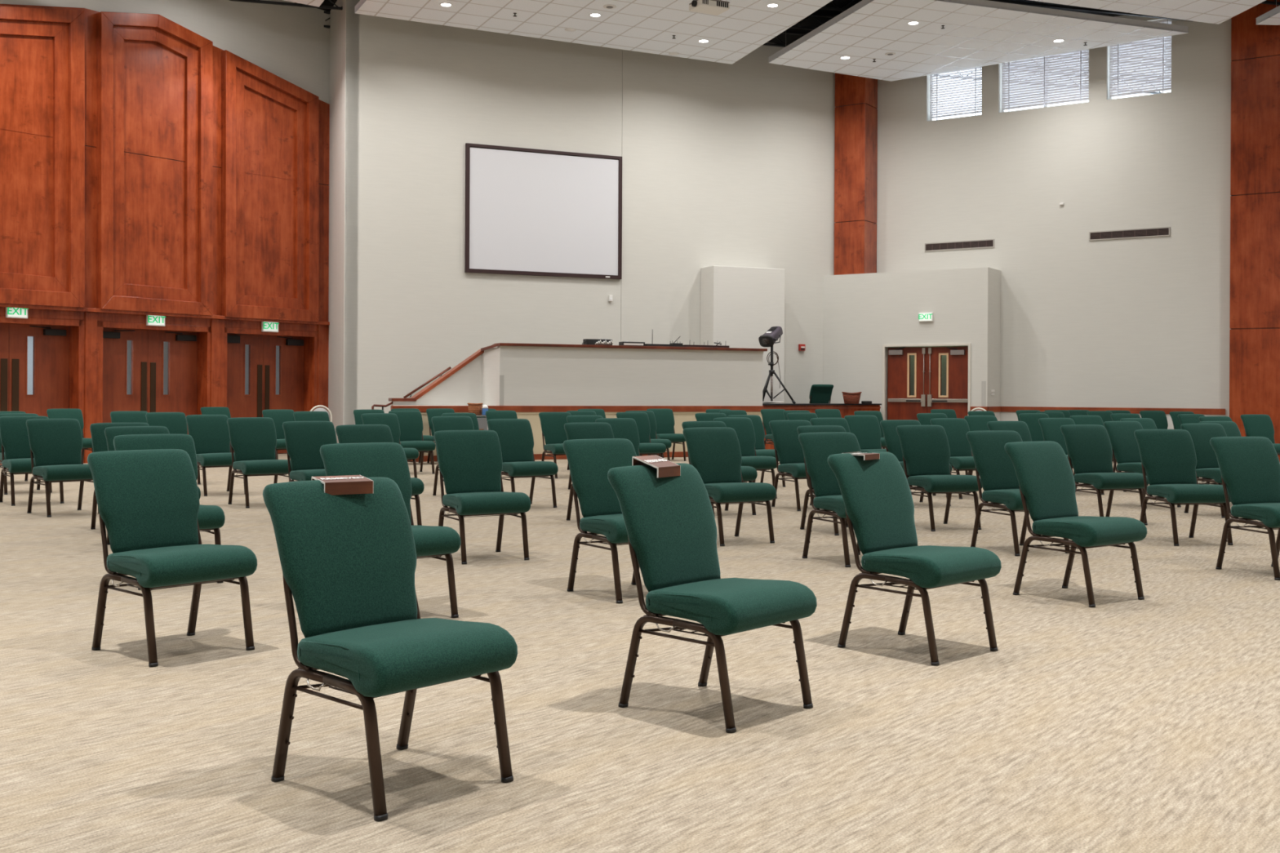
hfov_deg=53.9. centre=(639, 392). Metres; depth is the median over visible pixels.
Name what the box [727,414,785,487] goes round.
chair
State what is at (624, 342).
receiver
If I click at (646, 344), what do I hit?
antenna
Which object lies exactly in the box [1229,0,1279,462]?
pillar
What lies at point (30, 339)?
door glass
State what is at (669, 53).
recessed light
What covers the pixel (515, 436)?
chair
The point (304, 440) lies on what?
chair
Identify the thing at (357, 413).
chair
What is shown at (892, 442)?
chair
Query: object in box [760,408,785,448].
chair
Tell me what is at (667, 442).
chair
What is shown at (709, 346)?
tray
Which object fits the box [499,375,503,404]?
guard
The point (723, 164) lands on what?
wall
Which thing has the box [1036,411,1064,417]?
chair
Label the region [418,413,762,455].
wall
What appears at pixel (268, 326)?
exit sign
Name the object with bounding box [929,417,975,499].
chair
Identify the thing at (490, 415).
chair
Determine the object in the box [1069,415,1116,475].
chair
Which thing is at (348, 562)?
chair
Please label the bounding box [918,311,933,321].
exit sign
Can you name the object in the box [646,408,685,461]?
chair
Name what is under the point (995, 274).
wall
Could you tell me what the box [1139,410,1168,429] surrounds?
chair
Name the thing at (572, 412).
chair
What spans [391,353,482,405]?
wall
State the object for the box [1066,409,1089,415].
chair
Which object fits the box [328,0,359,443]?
wall
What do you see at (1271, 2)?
trim
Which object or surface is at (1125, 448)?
chair
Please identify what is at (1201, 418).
chair
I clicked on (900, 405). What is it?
door
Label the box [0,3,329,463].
panelling
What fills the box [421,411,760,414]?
trim
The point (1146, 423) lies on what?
chair
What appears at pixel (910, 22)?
recessed light
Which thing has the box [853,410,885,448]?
chair
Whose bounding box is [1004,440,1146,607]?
chair
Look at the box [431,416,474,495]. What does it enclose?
chair
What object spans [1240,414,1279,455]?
chair
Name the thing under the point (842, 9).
trim
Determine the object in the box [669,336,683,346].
receiver
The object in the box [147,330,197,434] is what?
door
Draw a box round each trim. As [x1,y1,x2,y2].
[230,0,1167,78]
[324,10,1162,93]
[391,405,763,412]
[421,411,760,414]
[790,13,1169,61]
[819,0,854,11]
[881,342,970,448]
[969,406,1000,412]
[989,0,1191,21]
[994,412,999,421]
[1000,406,1225,414]
[1000,412,1225,429]
[1260,0,1279,5]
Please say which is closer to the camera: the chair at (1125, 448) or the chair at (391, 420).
the chair at (1125, 448)
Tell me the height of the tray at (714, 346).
0.043 m
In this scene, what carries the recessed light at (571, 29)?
attached to the ceiling panel at (648, 26)
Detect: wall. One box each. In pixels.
[0,0,329,185]
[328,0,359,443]
[341,0,835,425]
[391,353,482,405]
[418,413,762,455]
[480,346,763,405]
[762,403,881,448]
[822,266,990,448]
[876,14,1231,417]
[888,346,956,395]
[989,267,1000,406]
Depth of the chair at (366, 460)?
6.74 m
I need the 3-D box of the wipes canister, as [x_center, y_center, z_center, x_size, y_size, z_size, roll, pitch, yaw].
[-2.436,0.274,19.790,0.098,0.165,0.098,0,0,0]
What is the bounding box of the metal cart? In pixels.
[476,414,488,430]
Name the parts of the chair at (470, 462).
post, leg, leg, backrest, cross rail, seat, leg, post, leg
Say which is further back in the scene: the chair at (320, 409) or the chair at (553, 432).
the chair at (320, 409)
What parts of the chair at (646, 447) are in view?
backrest, seat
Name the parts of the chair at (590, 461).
post, leg, backrest, seat, leg, cross rail, leg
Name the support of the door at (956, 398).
in the wall at (863, 313)
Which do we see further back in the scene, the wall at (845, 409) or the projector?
the wall at (845, 409)
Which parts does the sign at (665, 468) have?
plate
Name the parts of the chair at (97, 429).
leg, backrest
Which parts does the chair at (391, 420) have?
backrest, seat, leg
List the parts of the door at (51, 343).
push plate, closer arm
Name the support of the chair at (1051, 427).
on the floor
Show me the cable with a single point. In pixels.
(762, 402)
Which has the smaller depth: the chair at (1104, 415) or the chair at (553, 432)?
the chair at (553, 432)
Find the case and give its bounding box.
[861,400,871,404]
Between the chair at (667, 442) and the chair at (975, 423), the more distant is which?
the chair at (667, 442)
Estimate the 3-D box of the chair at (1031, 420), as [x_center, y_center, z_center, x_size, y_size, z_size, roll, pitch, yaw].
[6.059,0.767,18.853,0.522,0.905,0.648,0,0,-16]
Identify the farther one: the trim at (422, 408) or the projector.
the trim at (422, 408)
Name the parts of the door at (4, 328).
push plate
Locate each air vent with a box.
[924,239,994,251]
[1088,226,1169,240]
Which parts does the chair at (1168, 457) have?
post, leg, backrest, leg, seat, cross rail, leg, leg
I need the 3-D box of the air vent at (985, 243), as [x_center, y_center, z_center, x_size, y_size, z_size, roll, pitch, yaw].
[6.540,-3.019,25.802,1.460,0.170,0.021,0,0,33]
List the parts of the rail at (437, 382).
slope moulding, cove moulding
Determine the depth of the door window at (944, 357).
25.90 m
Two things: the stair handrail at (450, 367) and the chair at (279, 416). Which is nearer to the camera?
the chair at (279, 416)
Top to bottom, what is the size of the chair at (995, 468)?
0.905 m
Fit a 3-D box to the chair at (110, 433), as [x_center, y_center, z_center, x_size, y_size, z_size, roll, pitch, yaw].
[-3.740,0.716,9.625,0.522,0.905,0.648,0,0,-43]
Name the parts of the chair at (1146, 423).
backrest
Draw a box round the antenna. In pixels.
[644,328,672,346]
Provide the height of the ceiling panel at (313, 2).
0.780 m
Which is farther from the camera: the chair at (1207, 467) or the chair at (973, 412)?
the chair at (973, 412)
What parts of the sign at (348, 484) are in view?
plate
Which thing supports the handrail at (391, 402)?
on the floor
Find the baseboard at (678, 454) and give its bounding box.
[408,451,688,462]
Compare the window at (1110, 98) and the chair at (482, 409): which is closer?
the chair at (482, 409)
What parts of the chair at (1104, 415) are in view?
backrest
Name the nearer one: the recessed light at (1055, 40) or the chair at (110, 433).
the chair at (110, 433)
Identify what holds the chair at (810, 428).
on the floor
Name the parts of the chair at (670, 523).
post, leg, backrest, leg, leg, seat, leg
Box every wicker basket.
[467,403,483,415]
[841,391,862,404]
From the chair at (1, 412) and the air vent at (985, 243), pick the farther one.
the air vent at (985, 243)
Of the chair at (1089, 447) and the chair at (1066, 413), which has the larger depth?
the chair at (1066, 413)
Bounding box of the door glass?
[26,336,279,394]
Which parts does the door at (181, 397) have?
push plate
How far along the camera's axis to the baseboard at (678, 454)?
22.16 m
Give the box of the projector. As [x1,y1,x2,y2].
[688,0,729,15]
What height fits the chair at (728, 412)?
0.905 m
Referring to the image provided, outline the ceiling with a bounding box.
[318,0,1122,44]
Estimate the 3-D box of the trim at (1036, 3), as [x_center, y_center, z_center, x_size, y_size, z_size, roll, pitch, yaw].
[1.537,-7.092,20.930,21.802,0.310,0.058,0,0,-15]
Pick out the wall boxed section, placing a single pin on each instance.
(739, 304)
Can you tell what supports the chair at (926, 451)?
on the floor
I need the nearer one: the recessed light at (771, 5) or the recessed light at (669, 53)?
the recessed light at (771, 5)
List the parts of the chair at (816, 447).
post, leg, seat, backrest, leg, leg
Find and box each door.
[0,323,8,465]
[8,324,69,417]
[102,328,147,422]
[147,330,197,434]
[226,333,263,452]
[262,335,304,453]
[887,346,927,420]
[927,346,968,418]
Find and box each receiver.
[618,340,644,346]
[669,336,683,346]
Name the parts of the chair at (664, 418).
backrest, seat, leg, leg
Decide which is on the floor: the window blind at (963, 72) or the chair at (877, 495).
the chair at (877, 495)
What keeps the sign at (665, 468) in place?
on the chair at (670, 523)
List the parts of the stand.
leg, leg, leg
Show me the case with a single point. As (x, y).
(862, 402)
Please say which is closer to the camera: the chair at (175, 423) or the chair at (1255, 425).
the chair at (175, 423)
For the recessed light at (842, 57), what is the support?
attached to the ceiling panel at (975, 33)
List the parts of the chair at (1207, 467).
leg, backrest, seat, leg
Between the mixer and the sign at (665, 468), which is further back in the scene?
the mixer
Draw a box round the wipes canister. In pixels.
[481,404,488,415]
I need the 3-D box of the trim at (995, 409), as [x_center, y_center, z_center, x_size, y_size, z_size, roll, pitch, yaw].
[6.885,0.331,25.058,0.363,0.110,0.800,0,0,33]
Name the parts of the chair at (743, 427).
backrest, seat, leg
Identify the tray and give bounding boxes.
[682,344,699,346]
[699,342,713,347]
[699,345,713,347]
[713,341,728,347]
[713,345,728,347]
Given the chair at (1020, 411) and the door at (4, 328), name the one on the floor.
the chair at (1020, 411)
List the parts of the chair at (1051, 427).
backrest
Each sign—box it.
[5,307,28,318]
[146,315,165,326]
[261,321,279,332]
[311,475,373,495]
[631,454,680,477]
[850,452,879,460]
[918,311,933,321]
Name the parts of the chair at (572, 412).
backrest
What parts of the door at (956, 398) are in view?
vertical rod, glazing frame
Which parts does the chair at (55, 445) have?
leg, post, leg, backrest, seat, cross rail, leg, post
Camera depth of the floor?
4.73 m
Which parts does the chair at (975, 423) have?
backrest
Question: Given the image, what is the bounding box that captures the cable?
[762,401,783,403]
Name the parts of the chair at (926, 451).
post, backrest, leg, cross rail, seat, leg, leg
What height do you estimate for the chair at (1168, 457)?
0.905 m
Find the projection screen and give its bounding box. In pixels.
[464,142,622,279]
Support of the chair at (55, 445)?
on the floor
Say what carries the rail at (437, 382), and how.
attached to the wall at (531, 376)
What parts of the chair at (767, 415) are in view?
seat, backrest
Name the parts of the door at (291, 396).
push plate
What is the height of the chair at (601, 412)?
0.905 m
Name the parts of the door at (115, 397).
closer arm, push plate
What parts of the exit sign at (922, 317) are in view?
plate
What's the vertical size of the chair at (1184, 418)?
0.905 m
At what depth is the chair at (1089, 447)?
11.78 m
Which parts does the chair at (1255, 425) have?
backrest, seat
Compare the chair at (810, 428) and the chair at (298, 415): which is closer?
the chair at (810, 428)
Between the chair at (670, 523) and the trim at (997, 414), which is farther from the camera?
the trim at (997, 414)
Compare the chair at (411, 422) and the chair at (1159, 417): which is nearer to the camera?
the chair at (411, 422)
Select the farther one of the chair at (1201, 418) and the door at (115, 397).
the door at (115, 397)
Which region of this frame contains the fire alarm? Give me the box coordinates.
[798,344,804,351]
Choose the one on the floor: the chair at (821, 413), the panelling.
the chair at (821, 413)
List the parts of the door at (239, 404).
push plate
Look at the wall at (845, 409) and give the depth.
24.80 m
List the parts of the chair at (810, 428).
leg, post, backrest, leg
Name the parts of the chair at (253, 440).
leg, post, leg, backrest, seat, cross rail, leg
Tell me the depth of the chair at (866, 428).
16.50 m
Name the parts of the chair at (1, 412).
backrest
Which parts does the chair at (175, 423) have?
backrest, leg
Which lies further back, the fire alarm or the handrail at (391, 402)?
the fire alarm
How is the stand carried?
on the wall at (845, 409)
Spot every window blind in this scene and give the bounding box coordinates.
[929,66,982,119]
[1001,48,1088,111]
[1109,19,1171,97]
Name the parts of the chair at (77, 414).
backrest, leg, seat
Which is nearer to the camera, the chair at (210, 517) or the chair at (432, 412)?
the chair at (210, 517)
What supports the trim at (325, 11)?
attached to the wall at (291, 43)
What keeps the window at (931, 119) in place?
in the wall at (1137, 322)
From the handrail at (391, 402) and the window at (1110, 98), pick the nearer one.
the handrail at (391, 402)
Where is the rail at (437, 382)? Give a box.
[388,342,767,403]
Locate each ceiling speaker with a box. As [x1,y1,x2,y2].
[603,4,616,8]
[884,52,895,55]
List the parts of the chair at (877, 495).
post, leg, backrest, leg, leg, cross rail, seat, leg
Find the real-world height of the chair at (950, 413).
0.905 m
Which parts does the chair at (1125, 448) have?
post, backrest, seat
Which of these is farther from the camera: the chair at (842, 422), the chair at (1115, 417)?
the chair at (1115, 417)
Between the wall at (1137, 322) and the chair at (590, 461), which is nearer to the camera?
the chair at (590, 461)
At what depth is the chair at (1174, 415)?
22.08 m
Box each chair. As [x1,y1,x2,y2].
[0,411,37,481]
[0,413,52,494]
[0,416,64,506]
[26,418,98,517]
[46,408,93,459]
[87,448,257,666]
[89,422,149,529]
[104,426,200,545]
[110,411,147,422]
[113,434,225,590]
[146,412,200,484]
[186,414,244,496]
[200,407,231,444]
[226,417,293,507]
[262,409,294,459]
[262,477,517,822]
[282,421,337,481]
[293,411,329,421]
[310,404,332,422]
[320,442,461,617]
[335,424,424,525]
[353,409,384,424]
[360,413,418,478]
[388,410,435,473]
[391,408,433,464]
[426,408,454,462]
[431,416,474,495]
[433,430,530,564]
[441,413,479,481]
[476,408,496,417]
[485,410,517,430]
[487,418,558,507]
[538,412,571,478]
[562,438,639,604]
[564,422,613,520]
[566,410,596,470]
[566,415,603,489]
[577,408,605,417]
[595,417,639,456]
[607,462,817,733]
[616,412,666,457]
[625,410,671,461]
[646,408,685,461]
[681,421,757,516]
[682,426,776,546]
[694,413,726,421]
[706,408,729,413]
[713,417,777,498]
[719,409,746,417]
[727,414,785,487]
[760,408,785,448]
[768,420,814,511]
[783,410,810,420]
[786,413,817,424]
[796,425,848,535]
[798,431,861,567]
[808,384,833,403]
[810,417,850,432]
[814,408,841,417]
[827,451,1001,666]
[844,415,888,452]
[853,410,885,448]
[880,419,951,506]
[896,425,982,531]
[916,413,968,475]
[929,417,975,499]
[930,408,956,417]
[964,415,997,475]
[966,430,1070,555]
[968,410,995,416]
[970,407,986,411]
[986,421,1031,502]
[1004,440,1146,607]
[1015,409,1039,421]
[1018,413,1048,441]
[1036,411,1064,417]
[1038,417,1104,494]
[1044,409,1071,417]
[1060,424,1148,524]
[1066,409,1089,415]
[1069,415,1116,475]
[1086,410,1113,462]
[1103,421,1181,508]
[1108,410,1130,413]
[1110,413,1140,472]
[1120,417,1157,492]
[1133,429,1232,546]
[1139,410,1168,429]
[1169,411,1194,429]
[1177,413,1204,424]
[1180,423,1226,518]
[1198,421,1241,483]
[1199,416,1231,482]
[1209,436,1279,580]
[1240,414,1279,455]
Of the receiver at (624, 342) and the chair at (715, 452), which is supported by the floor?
the chair at (715, 452)
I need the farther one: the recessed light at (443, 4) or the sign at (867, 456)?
the recessed light at (443, 4)
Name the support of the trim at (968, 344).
attached to the wall at (863, 313)
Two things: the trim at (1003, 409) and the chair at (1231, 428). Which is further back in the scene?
the trim at (1003, 409)
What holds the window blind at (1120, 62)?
attached to the window at (1110, 98)
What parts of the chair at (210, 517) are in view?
backrest, seat, leg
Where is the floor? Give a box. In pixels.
[0,453,1279,852]
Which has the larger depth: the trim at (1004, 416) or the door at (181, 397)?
the trim at (1004, 416)
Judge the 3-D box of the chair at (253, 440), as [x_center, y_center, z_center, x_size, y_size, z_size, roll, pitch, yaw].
[-3.947,0.715,13.070,0.522,0.905,0.648,0,0,-37]
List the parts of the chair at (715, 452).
backrest, leg, cross rail, leg, seat, leg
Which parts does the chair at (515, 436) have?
leg, backrest, cross rail, seat, leg, leg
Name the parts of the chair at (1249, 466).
post, leg, backrest, seat, cross rail, leg, leg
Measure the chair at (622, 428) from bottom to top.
0.905 m
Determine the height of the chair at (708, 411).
0.905 m
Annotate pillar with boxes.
[834,72,877,275]
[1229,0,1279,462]
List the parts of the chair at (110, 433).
backrest, seat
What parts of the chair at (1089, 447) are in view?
post, leg, backrest, leg, cross rail, leg, seat, leg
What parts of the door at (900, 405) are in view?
glazing frame, vertical rod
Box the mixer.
[582,338,613,345]
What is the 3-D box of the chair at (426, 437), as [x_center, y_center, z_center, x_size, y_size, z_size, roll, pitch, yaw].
[-3.734,0.716,20.558,0.522,0.905,0.648,0,0,-32]
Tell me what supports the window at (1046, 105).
in the wall at (1137, 322)
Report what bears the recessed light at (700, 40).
attached to the ceiling panel at (648, 26)
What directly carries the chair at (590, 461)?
on the floor
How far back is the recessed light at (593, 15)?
21.61 m
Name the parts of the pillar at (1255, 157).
veneer panel, veneer panel, veneer panel, veneer panel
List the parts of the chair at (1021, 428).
backrest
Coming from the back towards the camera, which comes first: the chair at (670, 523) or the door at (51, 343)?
the door at (51, 343)
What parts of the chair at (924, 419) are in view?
backrest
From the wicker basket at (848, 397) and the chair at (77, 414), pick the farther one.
the wicker basket at (848, 397)
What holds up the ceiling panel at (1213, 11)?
hanging from the ceiling
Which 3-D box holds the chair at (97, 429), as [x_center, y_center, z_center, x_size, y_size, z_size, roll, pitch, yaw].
[-4.323,0.713,10.663,0.522,0.905,0.648,0,0,-38]
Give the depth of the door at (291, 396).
23.64 m
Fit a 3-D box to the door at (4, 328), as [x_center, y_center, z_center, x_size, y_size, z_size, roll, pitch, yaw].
[-10.063,0.026,19.371,0.057,2.195,0.661,0,0,38]
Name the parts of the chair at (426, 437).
backrest, leg, seat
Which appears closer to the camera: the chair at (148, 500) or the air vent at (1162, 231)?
the chair at (148, 500)
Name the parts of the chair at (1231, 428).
backrest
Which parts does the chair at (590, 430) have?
leg, backrest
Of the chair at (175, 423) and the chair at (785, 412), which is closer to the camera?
the chair at (175, 423)
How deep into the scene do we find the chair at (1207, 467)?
12.65 m
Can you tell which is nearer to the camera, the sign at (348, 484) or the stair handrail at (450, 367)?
the sign at (348, 484)
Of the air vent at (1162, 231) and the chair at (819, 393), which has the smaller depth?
the air vent at (1162, 231)
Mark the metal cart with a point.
(482, 423)
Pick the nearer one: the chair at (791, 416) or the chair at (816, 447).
the chair at (816, 447)
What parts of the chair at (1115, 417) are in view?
backrest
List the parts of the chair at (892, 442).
backrest, leg, seat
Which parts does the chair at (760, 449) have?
backrest, leg, seat, leg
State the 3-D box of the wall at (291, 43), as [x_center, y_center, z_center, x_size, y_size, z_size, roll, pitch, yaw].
[-12.325,-2.604,16.293,0.300,9.450,20.624,0,0,38]
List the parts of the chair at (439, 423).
leg, backrest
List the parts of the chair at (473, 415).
backrest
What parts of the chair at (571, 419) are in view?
leg, backrest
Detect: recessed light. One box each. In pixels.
[440,2,452,6]
[564,27,576,31]
[589,13,601,17]
[668,52,679,55]
[697,39,709,42]
[766,3,778,7]
[840,56,850,59]
[906,21,919,24]
[1053,39,1064,42]
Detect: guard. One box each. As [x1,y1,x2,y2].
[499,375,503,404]
[981,381,986,405]
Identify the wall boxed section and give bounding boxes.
[700,265,784,403]
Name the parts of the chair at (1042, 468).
post, leg, backrest, leg, leg, cross rail, seat, leg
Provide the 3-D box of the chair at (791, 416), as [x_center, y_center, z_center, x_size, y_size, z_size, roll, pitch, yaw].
[2.486,0.749,18.203,0.522,0.905,0.648,0,0,-23]
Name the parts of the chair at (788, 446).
leg, post, backrest, seat, leg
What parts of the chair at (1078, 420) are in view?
backrest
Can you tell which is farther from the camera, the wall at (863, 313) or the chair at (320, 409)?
the wall at (863, 313)
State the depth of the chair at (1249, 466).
8.55 m
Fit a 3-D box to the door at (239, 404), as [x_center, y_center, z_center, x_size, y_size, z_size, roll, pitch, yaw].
[-7.253,0.031,22.879,0.133,2.214,0.961,0,0,38]
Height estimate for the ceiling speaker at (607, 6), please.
0.019 m
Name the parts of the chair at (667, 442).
backrest, seat, leg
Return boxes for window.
[929,75,933,120]
[1001,63,1048,111]
[1109,45,1171,99]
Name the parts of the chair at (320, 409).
backrest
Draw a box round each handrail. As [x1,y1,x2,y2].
[371,401,392,410]
[403,366,451,398]
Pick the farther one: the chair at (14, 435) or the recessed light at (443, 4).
the recessed light at (443, 4)
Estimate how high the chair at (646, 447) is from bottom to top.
0.905 m
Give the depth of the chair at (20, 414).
14.52 m
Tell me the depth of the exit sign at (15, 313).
19.36 m
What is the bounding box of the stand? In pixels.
[758,325,795,404]
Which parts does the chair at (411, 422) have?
backrest, seat, leg, leg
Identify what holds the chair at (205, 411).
on the floor
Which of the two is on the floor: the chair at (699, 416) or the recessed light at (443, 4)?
the chair at (699, 416)
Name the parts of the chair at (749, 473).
backrest, seat, leg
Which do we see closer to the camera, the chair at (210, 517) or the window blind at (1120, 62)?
the chair at (210, 517)
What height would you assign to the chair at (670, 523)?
0.905 m
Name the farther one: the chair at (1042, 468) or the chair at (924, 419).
the chair at (924, 419)
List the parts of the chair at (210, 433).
leg, backrest, seat, cross rail, leg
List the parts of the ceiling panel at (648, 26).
edge trim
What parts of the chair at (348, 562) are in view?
post, leg, backrest, leg, seat, leg, post, leg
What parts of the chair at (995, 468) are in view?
post, leg, backrest, seat, leg, cross rail, leg, leg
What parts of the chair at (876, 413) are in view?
backrest, seat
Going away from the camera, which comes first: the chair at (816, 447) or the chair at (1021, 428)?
the chair at (816, 447)
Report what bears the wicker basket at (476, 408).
on the metal cart
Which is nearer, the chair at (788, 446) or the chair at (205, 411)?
the chair at (788, 446)
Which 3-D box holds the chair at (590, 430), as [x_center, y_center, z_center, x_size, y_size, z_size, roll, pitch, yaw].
[-0.344,0.734,11.578,0.522,0.905,0.648,0,0,-32]
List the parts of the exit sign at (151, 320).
plate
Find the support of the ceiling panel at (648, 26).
hanging from the ceiling
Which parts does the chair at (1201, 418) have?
backrest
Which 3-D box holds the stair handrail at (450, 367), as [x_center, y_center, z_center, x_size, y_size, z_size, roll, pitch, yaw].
[-3.912,-0.184,23.113,0.892,0.600,0.112,0,0,-24]
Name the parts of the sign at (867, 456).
plate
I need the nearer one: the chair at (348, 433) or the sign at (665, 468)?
the sign at (665, 468)
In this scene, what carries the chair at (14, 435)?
on the floor
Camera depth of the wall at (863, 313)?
25.76 m
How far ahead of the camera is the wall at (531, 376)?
22.67 m
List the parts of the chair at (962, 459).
backrest, leg, seat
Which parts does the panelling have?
frame, head casing, panel frame, door casing, door casing, head casing, panel frame, frame, rail, door casing, door casing, panel frame, frame, head casing, door casing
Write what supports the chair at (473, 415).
on the floor
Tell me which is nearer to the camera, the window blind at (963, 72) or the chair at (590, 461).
the chair at (590, 461)
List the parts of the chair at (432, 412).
leg, backrest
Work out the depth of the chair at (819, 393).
25.70 m
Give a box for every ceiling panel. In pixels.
[284,0,324,6]
[354,0,832,64]
[768,0,1188,80]
[1031,0,1265,24]
[1256,0,1279,25]
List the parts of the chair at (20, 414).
seat, leg, backrest, leg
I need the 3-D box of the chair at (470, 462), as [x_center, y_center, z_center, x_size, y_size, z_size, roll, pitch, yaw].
[-1.143,0.730,9.013,0.522,0.905,0.648,0,0,-29]
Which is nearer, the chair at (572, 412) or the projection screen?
the chair at (572, 412)
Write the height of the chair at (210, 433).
0.905 m
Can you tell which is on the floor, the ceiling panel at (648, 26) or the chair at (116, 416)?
the chair at (116, 416)
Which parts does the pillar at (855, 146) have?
veneer panel, veneer panel, veneer panel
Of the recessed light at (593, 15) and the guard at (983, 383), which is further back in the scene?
the guard at (983, 383)
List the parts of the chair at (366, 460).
backrest, post, cross rail, seat, leg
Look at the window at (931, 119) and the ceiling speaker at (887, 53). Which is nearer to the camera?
the ceiling speaker at (887, 53)
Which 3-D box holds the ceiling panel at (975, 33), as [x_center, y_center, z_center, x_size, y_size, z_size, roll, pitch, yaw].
[6.081,-6.843,23.766,6.209,0.780,4.962,0,0,-19]
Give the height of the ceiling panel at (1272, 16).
0.780 m
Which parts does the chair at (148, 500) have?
post, leg, leg, backrest, cross rail, seat, leg, post, leg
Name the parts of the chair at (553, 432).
post, leg, leg, seat, backrest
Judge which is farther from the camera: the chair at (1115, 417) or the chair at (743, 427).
the chair at (1115, 417)
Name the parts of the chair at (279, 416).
backrest, seat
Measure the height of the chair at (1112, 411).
0.905 m
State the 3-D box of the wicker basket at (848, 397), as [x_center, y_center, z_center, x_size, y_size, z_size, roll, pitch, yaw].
[4.214,0.102,25.050,0.396,0.241,0.322,0,0,0]
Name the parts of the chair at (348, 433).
backrest, seat, leg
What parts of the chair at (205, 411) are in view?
backrest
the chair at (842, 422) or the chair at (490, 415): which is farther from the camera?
the chair at (490, 415)
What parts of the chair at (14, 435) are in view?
leg, post, leg, seat, backrest, leg, leg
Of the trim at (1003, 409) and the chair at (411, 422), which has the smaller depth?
the chair at (411, 422)
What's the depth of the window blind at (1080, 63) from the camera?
24.96 m
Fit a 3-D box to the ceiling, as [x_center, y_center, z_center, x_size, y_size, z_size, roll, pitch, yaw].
[0.788,-7.361,8.935,39.100,0.200,36.271,0,0,0]
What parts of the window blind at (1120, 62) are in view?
head rail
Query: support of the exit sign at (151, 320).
attached to the panelling
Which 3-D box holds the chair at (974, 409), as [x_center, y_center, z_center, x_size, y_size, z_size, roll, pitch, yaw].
[6.446,0.754,24.050,0.432,0.933,0.468,0,0,23]
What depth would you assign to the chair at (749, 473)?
12.49 m
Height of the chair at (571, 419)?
0.905 m

